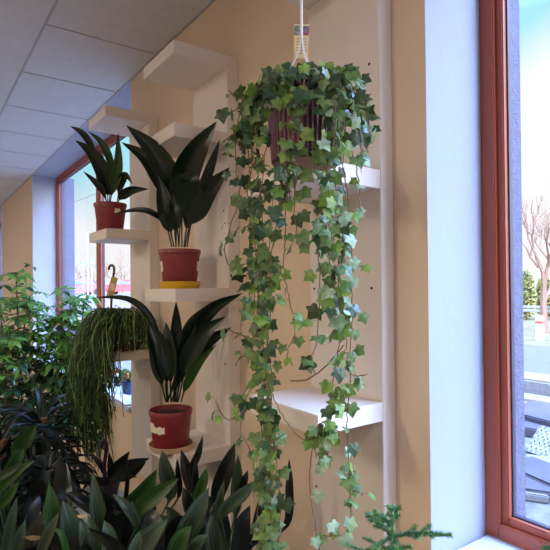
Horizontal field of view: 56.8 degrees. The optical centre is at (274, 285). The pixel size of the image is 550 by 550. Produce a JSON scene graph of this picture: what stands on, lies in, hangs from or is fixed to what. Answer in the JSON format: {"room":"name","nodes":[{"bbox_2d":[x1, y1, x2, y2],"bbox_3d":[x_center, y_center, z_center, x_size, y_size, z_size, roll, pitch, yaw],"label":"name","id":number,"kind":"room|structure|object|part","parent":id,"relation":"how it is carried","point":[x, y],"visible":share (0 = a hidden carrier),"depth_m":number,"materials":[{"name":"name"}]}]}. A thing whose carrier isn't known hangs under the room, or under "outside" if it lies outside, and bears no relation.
{"room":"plant shop","nodes":[
{"label":"plant shop","id":0,"kind":"room"},
{"bbox_2d":[0,0,209,203],"bbox_3d":[-3.482,-1.238,2.322,5.050,0.120,14.200,0,-1,-36],"label":"ceiling","id":1,"kind":"structure","parent":0,"point":[145,25],"depth_m":2.71,"materials":[{"name":"tile"}]},
{"bbox_2d":[205,0,381,549],"bbox_3d":[0.048,-0.334,1.013,0.335,1.774,0.287,0,-1,-36],"label":"ivy","id":2,"kind":"object","parent":1,"relation":"hanging from","point":[307,110],"visible":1,"depth_m":0.96,"materials":[{"name":"green plant"}]},
{"bbox_2d":[293,24,293,57],"bbox_3d":[0.038,-0.502,1.044,0.002,0.067,0.006,-1,0,0],"label":"tag","id":3,"kind":"object","parent":2,"relation":"on","point":[293,24],"depth_m":1.04,"materials":[{"name":"brown paper"}]},
{"bbox_2d":[294,25,299,34],"bbox_3d":[0.046,-0.523,1.042,0.014,0.020,0.002,-1,0,0],"label":"picture","id":4,"kind":"object","parent":2,"relation":"on","point":[296,27],"depth_m":1.04},
{"bbox_2d":[267,79,343,171],"bbox_3d":[0.062,-0.314,1.030,0.173,0.140,0.173,0,-1,-36],"label":"pot","id":5,"kind":"object","parent":2,"relation":"on","point":[302,136],"depth_m":0.96,"materials":[{"name":"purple plastic"}]},
{"bbox_2d":[303,26,308,32],"bbox_3d":[0.063,-0.524,1.042,0.014,0.015,0.001,-1,0,0],"label":"picture","id":6,"kind":"object","parent":2,"relation":"on","point":[305,28],"depth_m":1.04},
{"bbox_2d":[308,24,309,57],"bbox_3d":[0.070,-0.501,1.044,0.002,0.067,0.007,0,0,-19],"label":"tag","id":7,"kind":"object","parent":2,"relation":"on","point":[308,24],"depth_m":1.04,"materials":[{"name":"brown paper"}]},
{"bbox_2d":[158,248,200,280],"bbox_3d":[-0.378,-0.068,2.021,0.168,0.147,0.168,0,-1,-36],"label":"pot","id":8,"kind":"object","parent":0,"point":[177,264],"depth_m":1.96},
{"bbox_2d":[0,0,525,549],"bbox_3d":[-1.250,0.052,3.901,0.410,3.178,14.200,0,-1,-36],"label":"wall","id":9,"kind":"structure","parent":0,"point":[439,333],"depth_m":1.38,"materials":[{"name":"beige paint"}]},
{"bbox_2d":[33,134,130,412],"bbox_3d":[-1.541,-0.204,4.282,0.440,1.956,3.072,0,-1,-36],"label":"window","id":10,"kind":"structure","parent":9,"relation":"in","point":[111,140],"depth_m":4.62,"materials":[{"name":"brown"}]},
{"bbox_3d":[-1.907,-0.220,4.923,0.035,1.828,1.406,0,-1,-36],"label":"sash","id":11,"kind":"part","parent":10,"relation":"part of","materials":[{"name":"brown wood"}]},
{"bbox_3d":[-1.592,0.739,4.232,0.294,0.030,2.950,0,-1,-36],"label":"sill","id":12,"kind":"part","parent":10,"relation":"part of","materials":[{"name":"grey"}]},
{"bbox_3d":[-1.486,-0.229,4.322,0.050,1.906,2.952,0,-1,-36],"label":"frame","id":13,"kind":"part","parent":10,"relation":"part of","materials":[{"name":"brown wood"}]},
{"bbox_3d":[-1.053,-0.237,3.729,0.035,1.828,1.406,0,-1,-36],"label":"sash","id":14,"kind":"part","parent":10,"relation":"part of","materials":[{"name":"brown wood"}]},
{"bbox_2d":[110,394,130,401],"bbox_3d":[-0.966,0.703,3.208,0.100,0.013,0.240,0,-1,-36],"label":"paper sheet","id":15,"kind":"object","parent":10,"relation":"on","point":[116,395],"visible":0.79,"depth_m":3.22,"materials":[{"name":"white paper"}]},
{"bbox_2d":[117,398,130,404],"bbox_3d":[-0.888,0.701,3.091,0.100,0.011,0.180,0,-1,-36],"label":"paper sheet","id":16,"kind":"object","parent":10,"relation":"on","point":[126,401],"visible":0.57,"depth_m":3.08,"materials":[{"name":"white paper"}]},
{"bbox_2d":[119,369,130,394],"bbox_3d":[-0.966,0.629,3.344,0.111,0.166,0.096,-1,0,10],"label":"flower pot","id":17,"kind":"object","parent":10,"relation":"on","point":[126,381],"visible":0.66,"depth_m":3.31,"materials":[{"name":"blue ceramic"}]},
{"bbox_3d":[-0.964,0.669,3.343,0.085,0.085,0.085,0,-1,-36],"label":"pot","id":18,"kind":"part","parent":17,"relation":"part of","materials":[{"name":"blue ceramic"}]},
{"bbox_2d":[0,0,214,206],"bbox_3d":[-3.151,-1.177,2.558,4.238,0.007,14.200,0,-1,-36],"label":"grid","id":19,"kind":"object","parent":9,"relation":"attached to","point":[210,2],"depth_m":2.86,"materials":[{"name":"grey"}]},
{"bbox_2d":[89,105,159,482],"bbox_3d":[-0.795,0.067,2.679,0.272,1.900,0.292,0,-1,-36],"label":"wall shelf unit","id":20,"kind":"object","parent":9,"relation":"attached to","point":[142,236],"visible":0.68,"depth_m":2.65,"materials":[{"name":"white wood"}]},
{"bbox_2d":[48,264,156,469],"bbox_3d":[-0.797,0.384,2.519,0.467,0.985,0.481,-1,0,-3],"label":"potted rhipsalis","id":21,"kind":"object","parent":20,"relation":"on","point":[105,331],"visible":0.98,"depth_m":2.37,"materials":[{"name":"green plant"}]},
{"bbox_3d":[-0.809,0.008,2.530,0.031,0.040,0.003,-1,0,0],"label":"printed panel","id":22,"kind":"part","parent":21,"relation":"part of","materials":[{"name":"beige paper"}]},
{"bbox_2d":[109,330,138,351],"bbox_3d":[-0.778,0.274,2.570,0.212,0.105,0.212,0,-1,-36],"label":"pot","id":23,"kind":"object","parent":21,"relation":"on","point":[124,348],"depth_m":2.48,"materials":[{"name":"red"}]},
{"bbox_2d":[71,126,147,230],"bbox_3d":[-0.838,-0.548,2.599,0.413,0.537,0.169,-1,0,-4],"label":"potted aspidistra","id":24,"kind":"object","parent":20,"relation":"on","point":[110,176],"visible":0.96,"depth_m":2.56,"materials":[{"name":"plant"}]},
{"bbox_2d":[93,201,126,230],"bbox_3d":[-0.841,-0.348,2.600,0.164,0.137,0.164,0,-1,-36],"label":"pot","id":25,"kind":"object","parent":20,"relation":"on","point":[104,210],"depth_m":2.54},
{"bbox_3d":[-0.824,-0.858,2.672,0.223,0.049,0.292,0,-1,-36],"label":"shelf","id":26,"kind":"part","parent":20,"relation":"part of","materials":[{"name":"white wood"}]},
{"bbox_3d":[-0.818,-0.255,2.668,0.223,0.049,0.292,0,-1,-36],"label":"shelf","id":27,"kind":"part","parent":20,"relation":"part of","materials":[{"name":"white wood"}]},
{"bbox_3d":[-0.812,0.352,2.663,0.223,0.049,0.292,0,-1,-36],"label":"shelf","id":28,"kind":"part","parent":20,"relation":"part of","materials":[{"name":"white wood"}]},
{"bbox_2d":[144,39,241,539],"bbox_3d":[-0.333,0.058,2.034,0.272,1.900,0.292,0,-1,-36],"label":"wall shelf unit","id":29,"kind":"object","parent":9,"relation":"attached to","point":[210,75],"visible":0.64,"depth_m":1.99,"materials":[{"name":"white wood"}]},
{"bbox_2d":[148,438,192,454],"bbox_3d":[-0.394,0.607,1.930,0.168,0.022,0.168,0,-1,-36],"label":"saucer","id":30,"kind":"object","parent":29,"relation":"on","point":[150,444],"visible":0.49,"depth_m":1.86,"materials":[{"name":"beige plastic"}]},
{"bbox_2d":[98,293,241,448],"bbox_3d":[-0.383,0.322,1.919,0.538,0.582,0.189,-1,0,2],"label":"potted aspidistra","id":31,"kind":"object","parent":30,"relation":"on","point":[178,353],"visible":0.99,"depth_m":1.87,"materials":[{"name":"plant"}]},
{"bbox_2d":[149,404,192,448],"bbox_3d":[-0.395,0.540,1.930,0.164,0.145,0.164,0,-1,-36],"label":"pot","id":32,"kind":"object","parent":31,"relation":"on","point":[170,423],"depth_m":1.87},
{"bbox_2d":[159,281,200,288],"bbox_3d":[-0.377,-0.002,2.020,0.164,0.028,0.164,0,-1,-36],"label":"saucer","id":33,"kind":"object","parent":29,"relation":"on","point":[164,284],"visible":0.94,"depth_m":1.95,"materials":[{"name":"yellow ceramic"}]},
{"bbox_2d":[114,121,229,280],"bbox_3d":[-0.401,-0.304,1.986,0.484,0.619,0.251,-1,0,29],"label":"potted aspidistra","id":34,"kind":"object","parent":33,"relation":"on","point":[181,196],"visible":0.97,"depth_m":1.96,"materials":[{"name":"plant"}]},
{"bbox_3d":[-0.362,-0.868,2.027,0.223,0.049,0.292,0,-1,-36],"label":"shelf","id":35,"kind":"part","parent":29,"relation":"part of","materials":[{"name":"white wood"}]},
{"bbox_3d":[-0.353,0.037,2.020,0.223,0.049,0.292,0,-1,-36],"label":"shelf","id":36,"kind":"part","parent":29,"relation":"part of","materials":[{"name":"white wood"}]},
{"bbox_3d":[-0.347,0.643,2.016,0.223,0.049,0.292,0,-1,-36],"label":"shelf","id":37,"kind":"part","parent":29,"relation":"part of","materials":[{"name":"white wood"}]},
{"bbox_3d":[-0.359,-0.567,2.025,0.223,0.049,0.292,0,-1,-36],"label":"shelf","id":38,"kind":"part","parent":29,"relation":"part of","materials":[{"name":"white wood"}]},
{"bbox_2d":[249,0,396,549],"bbox_3d":[0.123,0.049,1.397,0.272,1.900,0.292,0,-1,-36],"label":"wall shelf unit","id":39,"kind":"object","parent":9,"relation":"attached to","point":[342,32],"visible":0.61,"depth_m":1.36,"materials":[{"name":"white wood"}]},
{"bbox_3d":[0.095,-0.876,1.389,0.223,0.049,0.292,0,-1,-36],"label":"shelf","id":40,"kind":"part","parent":39,"relation":"part of","materials":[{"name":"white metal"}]},
{"bbox_3d":[0.100,-0.277,1.385,0.223,0.049,0.292,0,-1,-36],"label":"shelf","id":41,"kind":"part","parent":39,"relation":"part of","materials":[{"name":"white wood"}]},
{"bbox_3d":[0.106,0.331,1.381,0.223,0.049,0.292,0,-1,-36],"label":"shelf","id":42,"kind":"part","parent":39,"relation":"part of","materials":[{"name":"white wood"}]},
{"bbox_2d":[458,0,549,549],"bbox_3d":[1.393,-0.262,0.183,0.440,1.956,3.070,0,-1,-36],"label":"window","id":43,"kind":"structure","parent":9,"relation":"in","point":[506,529],"depth_m":1.38,"materials":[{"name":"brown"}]},
{"bbox_3d":[1.343,0.681,0.133,0.294,0.030,2.948,0,-1,-36],"label":"sill","id":44,"kind":"part","parent":43,"relation":"part of","materials":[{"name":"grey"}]},
{"bbox_3d":[1.027,-0.278,0.823,0.035,1.828,1.405,0,-1,-36],"label":"sash","id":45,"kind":"part","parent":43,"relation":"part of","materials":[{"name":"brown wood"}]},
{"bbox_3d":[-3.320,1.699,2.396,5.380,0.100,14.200,0,-1,-36],"label":"floor","id":46,"kind":"structure","parent":0,"visible":0},
{"bbox_2d":[0,262,50,521],"bbox_3d":[-1.715,0.755,3.235,0.488,1.771,0.642,0,-1,-36],"label":"potted schefflera","id":47,"kind":"object","parent":46,"relation":"on","point":[7,379],"visible":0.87,"depth_m":3.17,"materials":[{"name":"green plant"}]},
{"bbox_3d":[-1.649,0.902,3.166,0.049,1.078,0.164,0,0,-15],"label":"stem","id":48,"kind":"part","parent":47,"relation":"part of","materials":[{"name":"green plant"}]},
{"bbox_3d":[-1.674,0.684,3.261,0.078,1.514,0.033,-1,0,8],"label":"stem","id":49,"kind":"part","parent":47,"relation":"part of","materials":[{"name":"green plant"}]},
{"bbox_3d":[-1.626,0.753,3.212,0.194,1.373,0.025,-1,0,5],"label":"stem","id":50,"kind":"part","parent":47,"relation":"part of","materials":[{"name":"green plant"}]},
{"bbox_2d":[12,297,71,428],"bbox_3d":[-1.489,0.854,3.312,0.521,1.569,0.349,-1,-1,37],"label":"potted schefflera","id":51,"kind":"object","parent":46,"relation":"on","point":[41,355],"visible":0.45,"depth_m":3.23,"materials":[{"name":"green plant"}]},
{"bbox_2d":[0,411,83,535],"bbox_3d":[-1.156,1.069,2.077,0.694,1.115,0.736,0,-1,-36],"label":"leaf plant","id":52,"kind":"object","parent":46,"relation":"on","point":[4,449],"visible":0.23,"depth_m":2.12,"materials":[{"name":"green plant"}]},
{"bbox_3d":[-1.116,1.069,2.080,0.042,0.875,0.032,0,-1,-36],"label":"stem","id":53,"kind":"part","parent":52,"relation":"part of","materials":[{"name":"green plant"}]},
{"bbox_2d":[0,388,107,494],"bbox_3d":[-1.173,1.071,2.351,0.800,1.115,0.799,0,-1,-36],"label":"leaf plant","id":54,"kind":"object","parent":46,"relation":"on","point":[44,416],"visible":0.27,"depth_m":2.38,"materials":[{"name":"green plant"}]},
{"bbox_3d":[-1.068,1.060,2.350,0.042,0.896,0.032,0,-1,-36],"label":"stem","id":55,"kind":"part","parent":54,"relation":"part of","materials":[{"name":"brown plant"}]},
{"bbox_2d":[31,285,100,468],"bbox_3d":[-1.359,0.817,3.288,0.448,1.640,0.481,0,-1,-36],"label":"potted schefflera","id":56,"kind":"object","parent":46,"relation":"on","point":[63,318],"visible":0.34,"depth_m":3.23,"materials":[{"name":"green plant"}]},
{"bbox_3d":[-1.353,0.861,3.272,0.047,1.153,0.053,-1,0,20],"label":"stem","id":57,"kind":"part","parent":56,"relation":"part of","materials":[{"name":"green plant"}]},
{"bbox_3d":[-1.351,0.753,3.330,0.017,1.369,0.070,-1,0,19],"label":"stem","id":58,"kind":"part","parent":56,"relation":"part of","materials":[{"name":"green plant"}]},
{"bbox_2d":[39,487,123,523],"bbox_3d":[-0.802,1.273,2.124,0.390,0.700,0.412,0,-1,-36],"label":"plinth","id":59,"kind":"object","parent":46,"relation":"on","point":[120,492],"visible":0.02,"depth_m":2.14,"materials":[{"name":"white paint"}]},
{"bbox_2d":[83,439,148,499],"bbox_3d":[-0.659,0.791,2.155,0.296,0.262,0.210,-1,0,5],"label":"leaf plant","id":60,"kind":"object","parent":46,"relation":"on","point":[116,471],"visible":0.77,"depth_m":2.16,"materials":[{"name":"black plant"}]},
{"bbox_3d":[-0.736,0.886,2.200,0.131,0.075,0.131,0,-1,-36],"label":"pot","id":61,"kind":"part","parent":60,"relation":"part of","materials":[{"name":"black plastic"}]},
{"bbox_3d":[-0.537,1.322,0.947,1.720,0.580,1.795,0,-1,-36],"label":"bench","id":62,"kind":"object","parent":46,"relation":"on","visible":0},
{"bbox_2d":[0,424,77,549],"bbox_3d":[-0.812,0.763,1.611,0.295,0.554,0.429,0,-1,-36],"label":"potted aspidistra","id":63,"kind":"object","parent":62,"relation":"on","point":[31,523],"visible":0.94,"depth_m":1.58,"materials":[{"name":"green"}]},
{"bbox_2d":[25,536,40,540],"bbox_3d":[-0.685,0.715,1.440,0.070,0.020,0.014,-1,0,0],"label":"dried leaf","id":64,"kind":"object","parent":63,"relation":"on","point":[32,538],"visible":0.79,"depth_m":1.44,"materials":[{"name":"brown plant"}]},
{"bbox_2d":[0,450,107,549],"bbox_3d":[-0.788,0.823,1.777,0.360,0.435,0.404,-1,0,11],"label":"leaf plant","id":65,"kind":"object","parent":62,"relation":"on","point":[41,461],"visible":0.34,"depth_m":1.79,"materials":[{"name":"green plant"}]},
{"bbox_2d":[24,458,96,549],"bbox_3d":[-0.657,0.806,1.516,0.190,0.462,0.428,0,-1,-36],"label":"potted aspidistra","id":66,"kind":"object","parent":62,"relation":"on","point":[64,529],"visible":0.98,"depth_m":1.48,"materials":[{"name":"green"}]},
{"bbox_2d":[77,514,86,517],"bbox_3d":[-0.550,0.657,1.450,0.030,0.013,0.004,-1,0,1],"label":"dried leaf","id":67,"kind":"object","parent":66,"relation":"attached to","point":[79,515],"visible":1,"depth_m":1.45,"materials":[{"name":"beige plant"}]},
{"bbox_2d":[64,473,140,549],"bbox_3d":[-0.544,0.800,1.484,0.306,0.472,0.325,-1,-1,35],"label":"potted aspidistra","id":68,"kind":"object","parent":62,"relation":"on","point":[110,521],"visible":0.6,"depth_m":1.51,"materials":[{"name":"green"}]},
{"bbox_2d":[87,450,204,549],"bbox_3d":[-0.366,0.786,1.558,0.349,0.499,0.425,0,-1,-36],"label":"potted aspidistra","id":69,"kind":"object","parent":62,"relation":"on","point":[146,496],"visible":0.4,"depth_m":1.59,"materials":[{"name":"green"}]},
{"bbox_2d":[87,487,225,549],"bbox_3d":[-0.327,0.784,1.315,0.382,0.497,0.242,0,-1,-36],"label":"potted aspidistra","id":70,"kind":"object","parent":62,"relation":"on","point":[188,535],"visible":0.98,"depth_m":1.34,"materials":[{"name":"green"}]},
{"bbox_2d":[182,436,293,549],"bbox_3d":[-0.133,0.734,1.432,0.351,0.595,0.168,-1,0,26],"label":"potted aspidistra","id":71,"kind":"object","parent":62,"relation":"on","point":[228,468],"visible":0.67,"depth_m":1.43,"materials":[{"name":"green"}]},
{"bbox_2d":[347,503,453,549],"bbox_3d":[0.188,0.689,0.814,0.185,0.672,0.188,-1,-1,37],"label":"pine","id":72,"kind":"object","parent":62,"relation":"on","point":[380,519],"visible":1,"depth_m":0.80,"materials":[{"name":"green plant"}]},
{"bbox_2d":[541,542,549,549],"bbox_3d":[0.490,0.693,0.798,0.141,0.658,0.141,-1,-1,43],"label":"pine","id":73,"kind":"object","parent":62,"relation":"on","point":[545,547],"visible":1,"depth_m":0.80,"materials":[{"name":"green plant"}]},
{"label":"outside","id":74,"kind":"structure","parent":0,"visible":0},
{"bbox_2d":[524,372,549,383],"bbox_3d":[-21.837,2.145,45.833,0.674,0.060,220.000,0,-1,-36],"label":"footpath","id":75,"kind":"structure","parent":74,"point":[537,377],"depth_m":8.81,"materials":[{"name":"beige concrete"}]},
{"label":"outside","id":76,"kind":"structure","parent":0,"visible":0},
{"bbox_2d":[523,292,549,345],"bbox_3d":[52.787,1.858,99.263,198.600,0.001,220.000,0,-1,-36],"label":"ground","id":77,"kind":"structure","parent":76,"point":[529,326],"depth_m":17.84,"materials":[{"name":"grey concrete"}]},
{"bbox_2d":[523,269,537,319],"bbox_3d":[12.308,0.477,25.016,1.075,2.599,1.046,0,0,-13],"label":"bush","id":78,"kind":"object","parent":77,"relation":"on","point":[528,296],"visible":0.61,"depth_m":24.77,"materials":[{"name":"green plant"}]},
{"bbox_2d":[522,193,549,332],"bbox_3d":[10.175,-1.097,17.889,3.678,5.516,2.396,-1,0,-3],"label":"bare tree","id":79,"kind":"object","parent":77,"relation":"on","point":[545,293],"visible":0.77,"depth_m":17.77,"materials":[{"name":"brown plant"}]},
{"bbox_2d":[523,305,549,312],"bbox_3d":[8.317,1.245,21.311,0.150,0.910,65.000,0,-1,-36],"label":"guard rail","id":80,"kind":"object","parent":77,"relation":"on","point":[524,306],"visible":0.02,"depth_m":19.21,"materials":[{"name":"silver metal"}]},
{"bbox_2d":[524,380,549,396],"bbox_3d":[2.594,1.554,9.215,0.060,0.220,40.000,0,-1,-36],"label":"wall","id":81,"kind":"structure","parent":77,"relation":"on","point":[532,387],"depth_m":7.44,"materials":[{"name":"grey concrete"}]},
{"bbox_2d":[524,393,549,402],"bbox_3d":[-23.258,2.140,44.816,0.374,0.060,220.000,0,-1,-36],"label":"kerb","id":82,"kind":"object","parent":77,"relation":"on","point":[528,397],"depth_m":7.12,"materials":[{"name":"beige concrete"}]},
{"bbox_2d":[535,316,543,340],"bbox_3d":[7.914,1.285,15.204,0.170,0.747,0.190,0,-1,-36],"label":"marker post","id":83,"kind":"object","parent":77,"relation":"on","point":[539,322],"visible":1,"depth_m":15.15,"materials":[{"name":"white plastic"}]},
{"bbox_2d":[535,275,549,318],"bbox_3d":[13.504,0.596,25.498,1.002,2.376,1.016,0,-1,-36],"label":"bush","id":84,"kind":"object","parent":77,"relation":"on","point":[538,286],"visible":0.39,"depth_m":25.41,"materials":[{"name":"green plant"}]},
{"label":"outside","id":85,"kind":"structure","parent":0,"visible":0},
{"bbox_2d":[75,292,130,321],"bbox_3d":[-20.155,1.821,83.932,57.501,1.260,127.204,0,-1,-36],"label":"ground","id":86,"kind":"structure","parent":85,"point":[120,303],"depth_m":27.55,"materials":[{"name":"white snow"}]},
{"bbox_2d":[75,259,90,278],"bbox_3d":[-29.248,-1.445,77.467,3.885,5.368,3.707,0,-1,-36],"label":"bare tree","id":87,"kind":"object","parent":86,"relation":"on","point":[85,273],"visible":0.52,"depth_m":77.16,"materials":[{"name":"brown plant"}]},
{"bbox_2d":[81,260,85,292],"bbox_3d":[-13.540,-0.524,35.985,0.364,2.595,0.106,-1,0,1],"label":"road sign","id":88,"kind":"object","parent":86,"relation":"on","point":[83,263],"visible":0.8,"depth_m":35.95,"materials":[{"name":"silver metal"}]},
{"bbox_2d":[87,232,88,294],"bbox_3d":[-12.141,-1.366,33.010,0.055,4.208,0.055,0,0,-13],"label":"lamp pole","id":89,"kind":"object","parent":86,"relation":"on","point":[87,232],"visible":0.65,"depth_m":32.98,"materials":[{"name":"white metal"}]},
{"bbox_2d":[75,279,107,294],"bbox_3d":[-17.651,0.162,46.997,4.220,1.456,1.760,0,0,-10],"label":"car","id":90,"kind":"object","parent":86,"relation":"on","point":[78,282],"visible":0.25,"depth_m":46.24,"materials":[{"name":"red paint"}]},
{"bbox_2d":[89,258,93,295],"bbox_3d":[-12.938,-0.598,35.985,0.364,2.731,0.107,-1,0,1],"label":"road sign","id":91,"kind":"object","parent":86,"relation":"on","point":[91,261],"visible":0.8,"depth_m":35.98,"materials":[{"name":"silver metal"}]},
{"bbox_2d":[106,262,127,279],"bbox_3d":[-24.717,-1.298,77.118,4.672,4.989,3.472,-1,0,6],"label":"bare tree","id":92,"kind":"object","parent":86,"relation":"on","point":[125,262],"visible":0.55,"depth_m":76.87,"materials":[{"name":"brown plant"}]},
{"bbox_2d":[105,280,129,294],"bbox_3d":[-14.552,0.155,49.998,4.220,1.456,1.760,-1,0,-5],"label":"car","id":93,"kind":"object","parent":86,"relation":"on","point":[122,285],"visible":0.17,"depth_m":49.16,"materials":[{"name":"red paint"}]},
{"bbox_2d":[115,246,125,276],"bbox_3d":[-7.184,-0.711,24.195,0.672,2.676,1.200,-1,0,2],"label":"bare tree","id":94,"kind":"object","parent":86,"relation":"on","point":[119,246],"visible":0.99,"depth_m":24.00,"materials":[{"name":"brown plant"}]},
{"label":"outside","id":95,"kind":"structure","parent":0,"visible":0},
{"bbox_2d":[524,344,549,374],"bbox_3d":[-19.654,2.166,47.396,4.694,0.060,220.000,0,-1,-36],"label":"road","id":96,"kind":"structure","parent":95,"point":[536,357],"depth_m":11.21,"materials":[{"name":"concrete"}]},
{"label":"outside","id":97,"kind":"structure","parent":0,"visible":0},
{"bbox_2d":[115,360,549,525],"bbox_3d":[-25.680,2.190,43.081,5.585,0.060,220.000,0,-1,-36],"label":"yard","id":98,"kind":"structure","parent":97,"point":[539,512],"depth_m":3.67,"materials":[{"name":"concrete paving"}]},
{"bbox_2d":[525,420,547,437],"bbox_3d":[2.958,1.565,5.767,1.000,0.100,0.900,-1,-1,37],"label":"stone slab","id":99,"kind":"object","parent":98,"relation":"on","point":[531,428],"visible":0.16,"depth_m":5.42,"materials":[{"name":"grey stone"}]},
{"bbox_2d":[524,401,549,426],"bbox_3d":[3.158,1.534,5.931,0.800,0.160,0.800,0,0,-24],"label":"stone slab","id":100,"kind":"object","parent":98,"relation":"on","point":[538,412],"visible":0.38,"depth_m":5.83,"materials":[{"name":"grey stone"}]},
{"bbox_2d":[525,456,549,486],"bbox_3d":[2.214,1.560,4.127,0.400,0.100,0.700,0,0,-18],"label":"stone slab","id":101,"kind":"object","parent":98,"relation":"on","point":[537,469],"visible":0.44,"depth_m":4.17,"materials":[{"name":"stone"}]},
{"bbox_2d":[525,476,549,501],"bbox_3d":[2.054,1.570,3.929,0.800,0.080,0.320,-1,0,26],"label":"stone slab","id":102,"kind":"object","parent":98,"relation":"on","point":[531,485],"visible":0.19,"depth_m":3.85,"materials":[{"name":"grey stone"}]},
{"bbox_2d":[526,492,548,503],"bbox_3d":[1.931,1.580,3.838,0.240,0.060,0.120,-1,0,26],"label":"concrete block","id":103,"kind":"object","parent":98,"relation":"on","point":[530,496],"visible":0.48,"depth_m":3.77,"materials":[{"name":"grey concrete"}]},
{"bbox_2d":[525,454,549,462],"bbox_3d":[2.422,1.570,4.465,0.400,0.080,0.200,-1,0,26],"label":"concrete block","id":104,"kind":"object","parent":98,"relation":"on","point":[545,458],"visible":0.16,"depth_m":4.53,"materials":[{"name":"white concrete"}]},
{"bbox_2d":[525,425,549,456],"bbox_3d":[2.555,1.478,4.782,0.235,0.247,0.299,0,0,-24],"label":"perforated panel","id":105,"kind":"object","parent":98,"relation":"on","point":[539,444],"visible":0.82,"depth_m":4.82,"materials":[{"name":"white metal"}]}
]}

